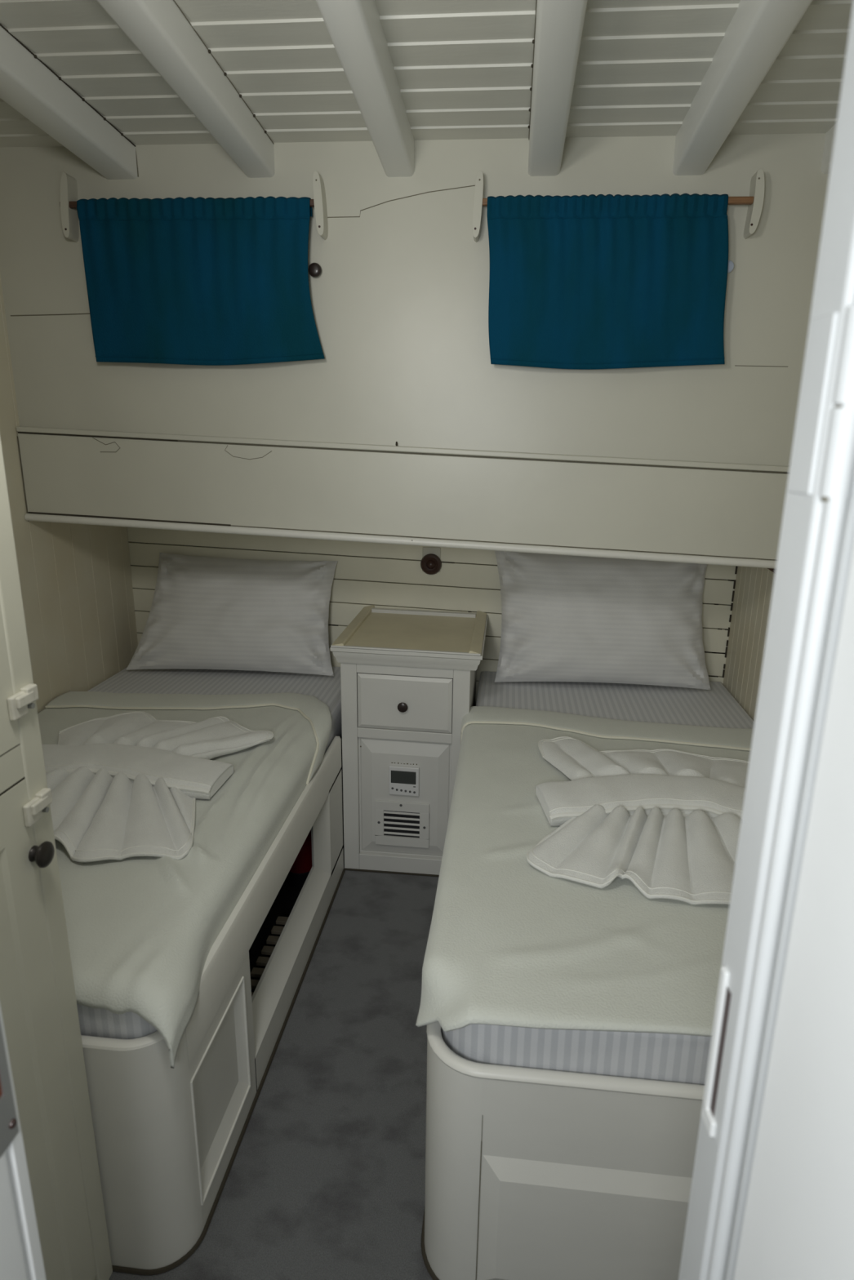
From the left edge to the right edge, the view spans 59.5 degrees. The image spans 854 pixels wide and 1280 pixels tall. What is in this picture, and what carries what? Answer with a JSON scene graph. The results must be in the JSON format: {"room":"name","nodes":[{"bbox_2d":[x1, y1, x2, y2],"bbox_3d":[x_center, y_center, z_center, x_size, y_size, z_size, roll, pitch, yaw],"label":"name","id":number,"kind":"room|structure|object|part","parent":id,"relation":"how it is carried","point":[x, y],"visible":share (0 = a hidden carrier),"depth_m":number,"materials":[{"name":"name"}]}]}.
{"room":"boat cabin","nodes":[
{"label":"boat cabin","id":0,"kind":"room"},
{"bbox_2d":[0,274,137,713],"bbox_3d":[-1.385,-0.219,1.792,0.104,2.480,2.650,2,15,6],"label":"wall","id":1,"kind":"structure","parent":0,"point":[76,580],"depth_m":2.59,"materials":[{"name":"beige paint"}]},
{"bbox_2d":[109,835,439,1279],"bbox_3d":[-0.229,1.193,1.421,2.850,0.060,3.850,2,15,6],"label":"floor","id":2,"kind":"structure","parent":0,"point":[326,1180],"depth_m":1.68,"materials":[{"name":"grey carpet"}]},
{"bbox_2d":[0,435,112,1279],"bbox_3d":[-0.998,0.102,0.906,0.868,2.300,0.447,2,15,6],"label":"door","id":3,"kind":"structure","parent":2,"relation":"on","point":[38,1001],"depth_m":1.11,"materials":[{"name":"beige paint"}]},
{"bbox_3d":[-0.592,-0.370,0.708,0.008,1.176,0.398,2,15,6],"label":"door","id":4,"kind":"part","parent":3,"relation":"part of","materials":[{"name":"beige paint"}]},
{"bbox_3d":[-0.598,0.223,0.871,0.005,0.049,0.398,2,15,6],"label":"rail","id":5,"kind":"part","parent":3,"relation":"part of","materials":[{"name":"beige paint"}]},
{"bbox_3d":[-0.563,0.313,1.092,0.025,0.038,0.038,2,15,6],"label":"knob","id":6,"kind":"part","parent":3,"relation":"part of","materials":[{"name":"brown metal"}]},
{"bbox_3d":[-0.608,0.713,1.006,0.015,0.958,0.398,2,15,6],"label":"door","id":7,"kind":"part","parent":3,"relation":"part of","materials":[{"name":"beige paint"}]},
{"bbox_2d":[80,735,345,1275],"bbox_3d":[-0.820,0.659,2.260,0.986,0.513,1.898,2,15,6],"label":"bed","id":8,"kind":"object","parent":2,"relation":"on","point":[168,1140],"visible":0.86,"depth_m":1.49,"materials":[{"name":"white paint"}]},
{"bbox_2d":[76,666,342,1039],"bbox_3d":[-0.832,0.398,2.209,0.952,0.141,1.862,2,15,6],"label":"mattress","id":9,"kind":"object","parent":8,"relation":"on","point":[102,1023],"visible":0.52,"depth_m":2.75,"materials":[{"name":"white fabric"}]},
{"bbox_2d":[37,691,331,1068],"bbox_3d":[-0.834,0.432,1.999,0.986,0.156,1.488,2,15,6],"label":"blanket","id":10,"kind":"object","parent":9,"relation":"on","point":[142,931],"visible":0.59,"depth_m":1.59,"materials":[{"name":"white fabric"}]},
{"bbox_2d":[42,711,274,862],"bbox_3d":[-0.857,0.338,2.010,0.756,0.065,0.859,2,15,6],"label":"towel","id":11,"kind":"object","parent":10,"relation":"on","point":[124,785],"visible":0.93,"depth_m":1.90,"materials":[{"name":"white fabric"}]},
{"bbox_2d":[126,552,337,675],"bbox_3d":[-0.751,-0.101,2.901,0.814,0.429,0.233,2,15,6],"label":"pillow","id":12,"kind":"object","parent":9,"relation":"on","point":[206,612],"visible":1,"depth_m":2.85,"materials":[{"name":"white fabric"}]},
{"bbox_3d":[-0.416,0.910,1.532,0.005,0.297,0.279,2,15,6],"label":"panel moulding","id":13,"kind":"part","parent":8,"relation":"part of","materials":[{"name":"white paint"}]},
{"bbox_3d":[-0.426,0.919,1.557,0.022,0.392,0.321,2,15,6],"label":"panel","id":14,"kind":"part","parent":8,"relation":"part of","materials":[{"name":"white paint"}]},
{"bbox_3d":[-0.372,0.549,1.941,0.024,0.120,1.262,2,15,6],"label":"rail","id":15,"kind":"part","parent":8,"relation":"part of","materials":[{"name":"white paint"}]},
{"bbox_3d":[-0.371,0.867,2.193,0.048,0.158,0.946,2,15,6],"label":"rail","id":16,"kind":"part","parent":8,"relation":"part of","materials":[{"name":"white paint"}]},
{"bbox_2d":[284,829,311,887],"bbox_3d":[-0.428,0.715,2.528,0.112,0.210,0.112,2,15,6],"label":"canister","id":17,"kind":"object","parent":8,"relation":"on","point":[300,870],"visible":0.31,"depth_m":2.49,"materials":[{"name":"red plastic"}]},
{"bbox_2d":[330,604,488,876],"bbox_3d":[-0.042,0.352,2.778,0.492,0.850,0.576,2,15,6],"label":"nightstand","id":18,"kind":"object","parent":2,"relation":"on","point":[408,677],"visible":0.99,"depth_m":2.53,"materials":[{"name":"paint"}]},
{"bbox_2d":[374,800,429,848],"bbox_3d":[-0.086,0.638,2.590,0.190,0.170,0.007,2,15,6],"label":"vent","id":19,"kind":"object","parent":18,"relation":"attached to","point":[398,824],"depth_m":2.59,"materials":[{"name":"paint"}]},
{"bbox_3d":[-0.080,0.221,2.464,0.034,0.034,0.021,2,15,6],"label":"knob","id":20,"kind":"part","parent":18,"relation":"part of","materials":[{"name":"black metal"}]},
{"bbox_3d":[-0.078,0.479,2.543,0.103,0.107,0.013,2,15,6],"label":"control panel","id":21,"kind":"part","parent":18,"relation":"part of","materials":[{"name":"white plastic"}]},
{"bbox_3d":[-0.078,0.548,2.576,0.319,0.444,0.016,2,15,6],"label":"panel door","id":22,"kind":"part","parent":18,"relation":"part of","materials":[{"name":"paint"}]},
{"bbox_3d":[-0.074,0.209,2.483,0.315,0.194,0.024,2,15,6],"label":"drawer","id":23,"kind":"part","parent":18,"relation":"part of","materials":[{"name":"paint"}]},
{"bbox_3d":[-0.076,0.450,2.553,0.429,0.781,0.023,2,15,6],"label":"frame","id":24,"kind":"part","parent":18,"relation":"part of","materials":[{"name":"paint"}]},
{"bbox_2d":[330,604,486,655],"bbox_3d":[-0.039,-0.045,2.668,0.487,0.024,0.574,2,15,6],"label":"tray","id":25,"kind":"object","parent":18,"relation":"on","point":[373,631],"depth_m":2.59,"materials":[{"name":"paint"}]},
{"bbox_3d":[-0.038,-0.011,2.679,0.492,0.064,0.574,2,15,6],"label":"moulding","id":26,"kind":"part","parent":18,"relation":"part of","materials":[{"name":"paint"}]},
{"bbox_2d":[420,1021,704,1279],"bbox_3d":[0.558,0.716,2.128,0.958,0.507,1.881,2,15,6],"label":"bed","id":27,"kind":"object","parent":2,"relation":"on","point":[531,1174],"visible":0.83,"depth_m":1.24,"materials":[{"name":"white paint"}]},
{"bbox_2d":[440,671,754,1084],"bbox_3d":[0.576,0.449,2.074,0.934,0.146,1.840,2,15,6],"label":"mattress","id":28,"kind":"object","parent":27,"relation":"on","point":[666,1057],"visible":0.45,"depth_m":1.24,"materials":[{"name":"white fabric"}]},
{"bbox_2d":[415,706,753,1036],"bbox_3d":[0.528,0.469,1.837,0.971,0.116,1.410,2,15,6],"label":"blanket","id":29,"kind":"object","parent":28,"relation":"on","point":[510,943],"visible":0.57,"depth_m":1.42,"materials":[{"name":"white fabric"}]},
{"bbox_2d":[526,736,749,905],"bbox_3d":[0.617,0.396,1.841,0.747,0.060,0.793,2,15,6],"label":"towel","id":30,"kind":"object","parent":29,"relation":"on","point":[667,822],"visible":0.84,"depth_m":1.73,"materials":[{"name":"white fabric"}]},
{"bbox_2d":[494,551,711,689],"bbox_3d":[0.644,-0.084,2.765,0.820,0.499,0.215,2,15,6],"label":"pillow","id":31,"kind":"object","parent":28,"relation":"on","point":[565,618],"visible":0.95,"depth_m":2.72,"materials":[{"name":"white fabric"}]},
{"bbox_2d":[0,133,829,473],"bbox_3d":[-0.010,-1.090,2.417,2.600,1.100,0.695,2,15,6],"label":"wall","id":32,"kind":"structure","parent":0,"point":[399,297],"depth_m":2.10,"materials":[{"name":"beige paint"}]},
{"bbox_2d":[59,170,328,242],"bbox_3d":[-0.651,-1.202,2.071,0.754,0.168,0.053,2,15,6],"label":"curtain rod","id":33,"kind":"object","parent":32,"relation":"attached to","point":[68,184],"visible":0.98,"depth_m":2.07,"materials":[{"name":"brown wood"}]},
{"bbox_3d":[-0.664,-1.201,2.060,0.730,0.024,0.016,2,15,6],"label":"rod","id":34,"kind":"part","parent":33,"relation":"part of","materials":[{"name":"brown wood"}]},
{"bbox_2d":[76,195,324,365],"bbox_3d":[-0.631,-1.007,2.109,0.690,0.438,0.038,2,15,6],"label":"curtain","id":35,"kind":"object","parent":33,"relation":"hanging from","point":[189,280],"visible":1,"depth_m":2.10,"materials":[{"name":"blue fabric"}]},
{"bbox_2d":[308,262,321,277],"bbox_3d":[-0.312,-1.034,2.091,0.037,0.037,0.029,2,15,6],"label":"handle","id":36,"kind":"object","parent":32,"relation":"attached to","point":[314,268],"visible":1,"depth_m":2.08,"materials":[{"name":"black metal"}]},
{"bbox_2d":[16,426,789,568],"bbox_3d":[-0.057,-0.508,2.515,2.363,0.374,0.636,2,15,6],"label":"shelf","id":37,"kind":"object","parent":32,"relation":"attached to","point":[726,517],"visible":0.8,"depth_m":2.22,"materials":[{"name":"beige paint"}]},
{"bbox_2d":[472,168,764,242],"bbox_3d":[0.490,-1.140,1.959,0.738,0.160,0.053,2,15,6],"label":"curtain rod","id":38,"kind":"object","parent":32,"relation":"attached to","point":[754,202],"visible":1,"depth_m":1.92,"materials":[{"name":"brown wood"}]},
{"bbox_2d":[486,193,728,369],"bbox_3d":[0.480,-0.952,1.998,0.649,0.432,0.039,2,15,6],"label":"curtain","id":39,"kind":"object","parent":38,"relation":"hanging from","point":[591,282],"visible":1,"depth_m":1.99,"materials":[{"name":"blue fabric"}]},
{"bbox_3d":[0.488,-1.141,1.946,0.697,0.025,0.016,2,15,6],"label":"rod","id":40,"kind":"part","parent":38,"relation":"part of","materials":[{"name":"brown wood"}]},
{"bbox_2d":[727,260,733,272],"bbox_3d":[0.795,-0.988,1.980,0.031,0.031,0.024,2,15,6],"label":"handle","id":41,"kind":"object","parent":32,"relation":"attached to","point":[731,265],"visible":0.48,"depth_m":1.97,"materials":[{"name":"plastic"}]},
{"bbox_2d":[0,0,853,147],"bbox_3d":[-0.198,-1.137,1.053,2.700,0.142,1.939,2,15,6],"label":"ceiling","id":42,"kind":"structure","parent":0,"point":[463,70],"depth_m":1.63,"materials":[{"name":"paint"}]},
{"bbox_2d":[0,23,138,179],"bbox_3d":[-0.947,-1.159,1.231,0.102,0.201,1.762,2,15,6],"label":"ceiling beam","id":43,"kind":"structure","parent":42,"relation":"attached to","point":[28,85],"depth_m":1.76,"materials":[{"name":"white paint"}]},
{"bbox_2d":[96,0,275,177],"bbox_3d":[-0.549,-1.139,1.191,0.088,0.201,1.762,2,15,6],"label":"ceiling beam","id":44,"kind":"structure","parent":42,"relation":"attached to","point":[159,29],"depth_m":1.57,"materials":[{"name":"white paint"}]},
{"bbox_2d":[315,0,414,177],"bbox_3d":[-0.168,-1.118,1.154,0.079,0.201,1.762,2,15,6],"label":"ceiling beam","id":45,"kind":"structure","parent":42,"relation":"attached to","point":[354,28],"depth_m":1.54,"materials":[{"name":"white paint"}]},
{"bbox_2d":[528,0,586,176],"bbox_3d":[0.212,-1.097,1.116,0.090,0.201,1.762,2,15,6],"label":"ceiling beam","id":46,"kind":"structure","parent":42,"relation":"attached to","point":[558,24],"depth_m":1.51,"materials":[{"name":"white paint"}]},
{"bbox_2d":[672,0,812,175],"bbox_3d":[0.587,-1.076,1.079,0.084,0.201,1.762,2,15,6],"label":"ceiling beam","id":47,"kind":"structure","parent":42,"relation":"attached to","point":[758,30],"depth_m":1.50,"materials":[{"name":"white paint"}]},
{"bbox_2d":[820,123,836,173],"bbox_3d":[0.954,-1.057,1.043,0.085,0.201,1.762,2,15,6],"label":"ceiling beam","id":48,"kind":"structure","parent":42,"relation":"attached to","point":[830,134],"depth_m":1.87,"materials":[{"name":"white paint"}]},
{"bbox_2d":[127,527,737,706],"bbox_3d":[-0.018,0.002,3.011,2.550,1.500,0.065,2,15,6],"label":"wall","id":49,"kind":"structure","parent":0,"point":[381,575],"depth_m":2.93,"materials":[{"name":"beige wood"}]},
{"bbox_2d":[420,546,441,574],"bbox_3d":[0.016,-0.303,2.878,0.082,0.105,0.035,2,15,6],"label":"handle","id":50,"kind":"object","parent":49,"relation":"attached to","point":[430,562],"visible":1,"depth_m":2.87,"materials":[{"name":"brown"}]},
{"bbox_2d":[722,566,774,721],"bbox_3d":[1.073,-0.120,1.540,0.110,2.480,2.650,2,15,6],"label":"wall","id":51,"kind":"structure","parent":0,"point":[753,587],"depth_m":2.61,"materials":[{"name":"beige wood"}]},
{"bbox_2d":[767,568,775,573],"bbox_3d":[1.040,-0.200,2.236,0.091,0.055,0.020,2,15,6],"label":"bracket","id":52,"kind":"object","parent":51,"relation":"attached to","point":[772,570],"visible":0.07,"depth_m":2.23,"materials":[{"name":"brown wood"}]},
{"bbox_3d":[-0.272,0.138,0.542,2.560,2.480,0.108,2,15,6],"label":"wall","id":53,"kind":"structure","parent":0,"visible":0},
{"bbox_2d":[0,1004,46,1279],"bbox_3d":[-0.404,0.316,0.607,0.048,2.060,0.110,2,15,6],"label":"trim","id":54,"kind":"structure","parent":53,"relation":"attached to","point":[21,1258],"depth_m":0.69,"materials":[{"name":"white paint"}]},
{"bbox_3d":[-0.381,0.394,0.663,0.003,0.136,0.027,2,15,6],"label":"strike plate","id":55,"kind":"part","parent":54,"relation":"part of","materials":[{"name":"silver metal"}]},
{"bbox_2d":[678,0,853,1279],"bbox_3d":[0.256,0.337,0.558,0.077,2.060,0.070,2,15,6],"label":"trim","id":56,"kind":"structure","parent":53,"relation":"attached to","point":[822,426],"depth_m":0.48,"materials":[{"name":"white paint"}]},
{"bbox_2d":[706,403,853,1279],"bbox_3d":[0.268,0.424,0.266,0.043,2.023,0.590,-1,15,-5],"label":"door","id":57,"kind":"structure","parent":53,"relation":"in","point":[797,1224],"depth_m":0.46,"materials":[{"name":"white paint"}]}
]}

